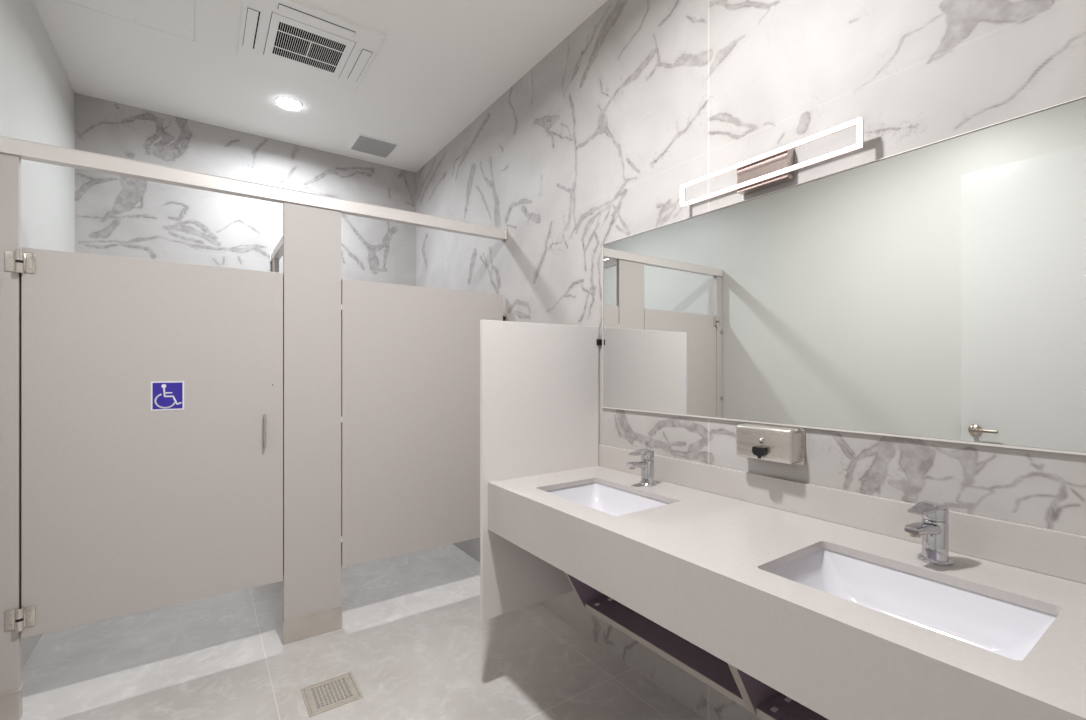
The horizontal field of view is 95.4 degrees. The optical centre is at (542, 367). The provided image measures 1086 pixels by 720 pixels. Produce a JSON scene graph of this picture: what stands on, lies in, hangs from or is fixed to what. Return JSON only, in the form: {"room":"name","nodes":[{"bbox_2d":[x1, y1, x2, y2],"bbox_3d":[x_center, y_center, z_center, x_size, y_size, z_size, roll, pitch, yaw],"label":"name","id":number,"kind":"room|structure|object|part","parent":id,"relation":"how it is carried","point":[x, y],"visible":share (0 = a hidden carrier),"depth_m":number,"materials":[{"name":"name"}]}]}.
{"room":"public restroom","nodes":[
{"label":"public restroom","id":0,"kind":"room"},
{"bbox_2d":[0,0,74,670],"bbox_3d":[-1.587,-0.197,1.076,0.100,3.040,4.820,0,0,-35],"label":"wall","id":1,"kind":"structure","parent":0,"point":[37,96],"depth_m":2.36,"materials":[{"name":"paint"}]},
{"bbox_2d":[75,93,415,285],"bbox_3d":[-2.048,-0.197,3.753,2.202,3.040,0.100,0,0,-35],"label":"wall","id":2,"kind":"structure","parent":0,"point":[118,216],"depth_m":3.49,"materials":[{"name":"stone"}]},
{"bbox_2d":[33,0,606,171],"bbox_3d":[-0.642,-1.767,1.734,2.402,0.100,5.020,0,0,-35],"label":"ceiling","id":3,"kind":"structure","parent":0,"point":[439,65],"depth_m":2.83,"materials":[{"name":"white paint"}]},
{"bbox_2d":[60,0,196,42],"bbox_3d":[-1.897,-1.714,2.181,0.604,0.005,0.608,0,0,-35],"label":"ceiling access panel","id":4,"kind":"object","parent":3,"relation":"attached to","point":[172,17],"visible":1,"depth_m":2.38,"materials":[{"name":"white paint"}]},
{"bbox_2d":[275,97,301,109],"bbox_3d":[-1.650,-1.711,3.210,0.156,0.012,0.156,0,0,-35],"label":"recessed light","id":5,"kind":"object","parent":3,"relation":"in","point":[284,102],"visible":1,"depth_m":3.19,"materials":[{"name":"white plastic"}]},
{"bbox_2d":[236,0,385,91],"bbox_3d":[-1.241,-1.706,2.619,0.622,0.023,0.622,0,0,-35],"label":"air conditioner","id":6,"kind":"object","parent":3,"relation":"attached to","point":[296,37],"visible":1,"depth_m":2.57,"materials":[{"name":"white plastic"}]},
{"bbox_2d":[272,22,344,71],"bbox_3d":[-1.247,-1.696,2.629,0.315,0.001,0.296,0,0,-35],"label":"grille","id":7,"kind":"object","parent":6,"relation":"attached to","point":[291,42],"depth_m":2.61,"materials":[{"name":"white plastic"}]},
{"bbox_3d":[-1.244,-1.697,2.624,0.382,0.002,0.384,0,0,-35],"label":"intake frame","id":8,"kind":"part","parent":6,"relation":"part of","materials":[{"name":"white plastic"}]},
{"bbox_2d":[349,133,397,157],"bbox_3d":[-1.309,-1.712,3.819,0.288,0.010,0.292,0,0,-35],"label":"ceiling vent","id":9,"kind":"object","parent":3,"relation":"in","point":[362,143],"visible":1,"depth_m":3.81,"materials":[{"name":"grey metal"}]},
{"bbox_2d":[20,544,705,719],"bbox_3d":[-0.642,1.373,1.734,2.402,0.100,5.020,0,0,-35],"label":"floor","id":10,"kind":"structure","parent":0,"point":[413,638],"depth_m":2.20,"materials":[{"name":"grey tile"}]},
{"bbox_2d":[0,152,22,719],"bbox_3d":[-2.005,0.261,1.849,0.096,2.125,0.046,0,0,-35],"label":"pilaster","id":11,"kind":"object","parent":10,"relation":"on","point":[11,689],"visible":0.93,"depth_m":1.84,"materials":[{"name":"beige plastic"}]},
{"bbox_2d":[5,247,282,637],"bbox_3d":[-1.619,0.281,2.095,0.922,1.473,0.060,0,0,-35],"label":"door","id":12,"kind":"structure","parent":11,"relation":"attached to","point":[152,390],"depth_m":2.07,"materials":[{"name":"beige plastic"}]},
{"bbox_3d":[-1.297,0.293,2.304,0.009,0.153,0.034,0,0,-35],"label":"door handle","id":13,"kind":"part","parent":12,"relation":"part of","materials":[{"name":"metal"}]},
{"bbox_2d":[272,258,278,271],"bbox_3d":[-1.974,0.262,3.646,0.040,2.122,0.152,0,0,-35],"label":"pilaster","id":14,"kind":"object","parent":10,"relation":"on","point":[275,263],"visible":0.17,"depth_m":3.59,"materials":[{"name":"grey laminate"}]},
{"bbox_2d":[270,236,282,261],"bbox_3d":[-1.588,-0.829,3.092,0.060,0.076,1.510,0,0,-35],"label":"headrail","id":15,"kind":"object","parent":14,"relation":"attached to","point":[278,251],"visible":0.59,"depth_m":3.45,"materials":[{"name":"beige metal"}]},
{"bbox_2d":[282,201,342,644],"bbox_3d":[-1.145,0.261,2.449,0.278,2.125,0.045,0,0,-35],"label":"pilaster","id":16,"kind":"object","parent":10,"relation":"on","point":[312,606],"visible":0.98,"depth_m":2.44,"materials":[{"name":"beige plastic"}]},
{"bbox_2d":[0,135,506,240],"bbox_3d":[-1.141,-0.830,2.452,2.200,0.071,0.058,0,0,-35],"label":"headrail","id":17,"kind":"object","parent":16,"relation":"attached to","point":[25,149],"visible":0.98,"depth_m":2.21,"materials":[{"name":"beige metal"}]},
{"bbox_2d":[341,279,505,567],"bbox_3d":[-0.638,0.282,2.805,0.972,1.471,0.034,0,0,-35],"label":"door","id":18,"kind":"structure","parent":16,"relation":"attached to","point":[410,355],"depth_m":2.72,"materials":[{"name":"grey laminate"}]},
{"bbox_2d":[301,672,362,716],"bbox_3d":[-0.860,1.321,2.009,0.198,0.004,0.200,0,0,-35],"label":"floor drain","id":19,"kind":"object","parent":10,"relation":"on","point":[320,697],"visible":1,"depth_m":2.00,"materials":[{"name":"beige metal"}]},
{"bbox_2d":[416,0,1085,719],"bbox_3d":[0.302,-0.197,2.392,0.100,3.040,4.820,0,0,-35],"label":"wall","id":20,"kind":"structure","parent":0,"point":[596,144],"depth_m":1.84,"materials":[{"name":"stone"}]},
{"bbox_2d":[480,320,601,620],"bbox_3d":[0.013,0.410,2.168,0.631,1.209,0.030,0,0,-35],"label":"privacy screen","id":21,"kind":"object","parent":20,"relation":"attached to","point":[539,381],"visible":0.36,"depth_m":2.11,"materials":[{"name":"laminate"}]},
{"bbox_2d":[736,423,804,464],"bbox_3d":[0.729,0.248,1.613,0.091,0.116,0.208,0,0,-35],"label":"soap dispenser","id":22,"kind":"object","parent":20,"relation":"attached to","point":[773,443],"visible":1,"depth_m":1.57,"materials":[{"name":"metal"}]},
{"bbox_2d":[680,117,863,207],"bbox_3d":[0.726,-0.654,1.640,0.064,0.103,0.626,0,0,-35],"label":"vanity light","id":23,"kind":"object","parent":20,"relation":"attached to","point":[774,167],"visible":1,"depth_m":1.60,"materials":[{"name":"white plastic"}]},
{"bbox_2d":[488,444,1085,719],"bbox_3d":[0.522,0.506,1.457,0.607,0.290,1.734,0,0,-35],"label":"countertop","id":24,"kind":"structure","parent":20,"relation":"attached to","point":[696,565],"depth_m":1.13,"materials":[{"name":"grey stone"}]},
{"bbox_2d":[546,482,669,515],"bbox_3d":[0.224,0.551,1.807,0.350,0.140,0.490,0,0,-35],"label":"undermount sink","id":25,"kind":"object","parent":24,"relation":"in","point":[610,500],"visible":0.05,"depth_m":1.98,"materials":[{"name":"white ceramic"}]},
{"bbox_2d":[626,449,655,486],"bbox_3d":[0.386,0.392,1.936,0.135,0.139,0.068,0,0,-35],"label":"faucet","id":26,"kind":"object","parent":24,"relation":"on","point":[646,464],"visible":1,"depth_m":1.93,"materials":[{"name":"silver metal"}]},
{"bbox_3d":[0.370,0.381,1.925,0.096,0.032,0.040,0,0,-35],"label":"spout","id":27,"kind":"part","parent":26,"relation":"part of","materials":[{"name":"silver metal"}]},
{"bbox_3d":[0.384,0.330,1.935,0.112,0.016,0.047,0,0,-35],"label":"lever blade","id":28,"kind":"part","parent":26,"relation":"part of","materials":[{"name":"silver metal"}]},
{"bbox_3d":[0.414,0.345,1.955,0.051,0.030,0.051,0,0,-35],"label":"lever","id":29,"kind":"part","parent":26,"relation":"part of","materials":[{"name":"silver metal"}]},
{"bbox_2d":[564,572,828,719],"bbox_3d":[0.559,0.756,1.424,0.585,0.536,1.580,0,0,-35],"label":"support frame","id":30,"kind":"object","parent":24,"relation":"attached to","point":[757,697],"visible":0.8,"depth_m":1.69,"materials":[{"name":"laminate"}]},
{"bbox_3d":[0.173,0.755,2.107,0.437,0.535,0.018,0,0,-35],"label":"panel","id":31,"kind":"part","parent":30,"relation":"part of","materials":[{"name":"laminate"}]},
{"bbox_3d":[0.487,1.012,1.853,0.213,0.018,0.757,0,0,-35],"label":"panel","id":32,"kind":"part","parent":30,"relation":"part of","materials":[{"name":"laminate"}]},
{"bbox_3d":[0.619,0.755,1.467,0.437,0.535,0.028,0,0,-35],"label":"panel","id":33,"kind":"part","parent":30,"relation":"part of","materials":[{"name":"laminate"}]},
{"bbox_3d":[0.936,1.012,1.208,0.213,0.018,0.758,0,0,-35],"label":"panel","id":34,"kind":"part","parent":30,"relation":"part of","materials":[{"name":"laminate"}]},
{"bbox_2d":[767,549,1056,660],"bbox_3d":[0.748,0.551,1.047,0.352,0.140,0.490,0,0,-35],"label":"undermount sink","id":35,"kind":"object","parent":24,"relation":"in","point":[1007,629],"visible":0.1,"depth_m":1.12,"materials":[{"name":"white ceramic"}]},
{"bbox_2d":[904,501,952,565],"bbox_3d":[0.908,0.392,1.167,0.135,0.139,0.068,0,0,-27],"label":"faucet","id":36,"kind":"object","parent":24,"relation":"on","point":[933,528],"visible":1,"depth_m":1.16,"materials":[{"name":"silver metal"}]},
{"bbox_3d":[0.890,0.381,1.158,0.096,0.032,0.040,0,0,-27],"label":"spout","id":37,"kind":"part","parent":36,"relation":"part of","materials":[{"name":"silver metal"}]},
{"bbox_3d":[0.906,0.330,1.166,0.112,0.016,0.047,0,0,-27],"label":"lever blade","id":38,"kind":"part","parent":36,"relation":"part of","materials":[{"name":"silver metal"}]},
{"bbox_3d":[0.938,0.345,1.182,0.051,0.030,0.051,0,0,-27],"label":"lever","id":39,"kind":"part","parent":36,"relation":"part of","materials":[{"name":"silver metal"}]},
{"bbox_2d":[599,444,1085,583],"bbox_3d":[0.765,0.411,1.626,0.013,0.100,1.734,0,0,-35],"label":"backsplash","id":40,"kind":"structure","parent":20,"relation":"attached to","point":[1060,554],"depth_m":1.38,"materials":[{"name":"grey stone"}]},
{"bbox_2d":[602,96,1085,454],"bbox_3d":[0.765,-0.198,1.631,0.009,0.769,1.694,0,0,-35],"label":"wall mirror","id":41,"kind":"object","parent":20,"relation":"attached to","point":[936,291],"visible":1,"depth_m":1.37,"materials":[{"name":"clear glass"}]}
]}

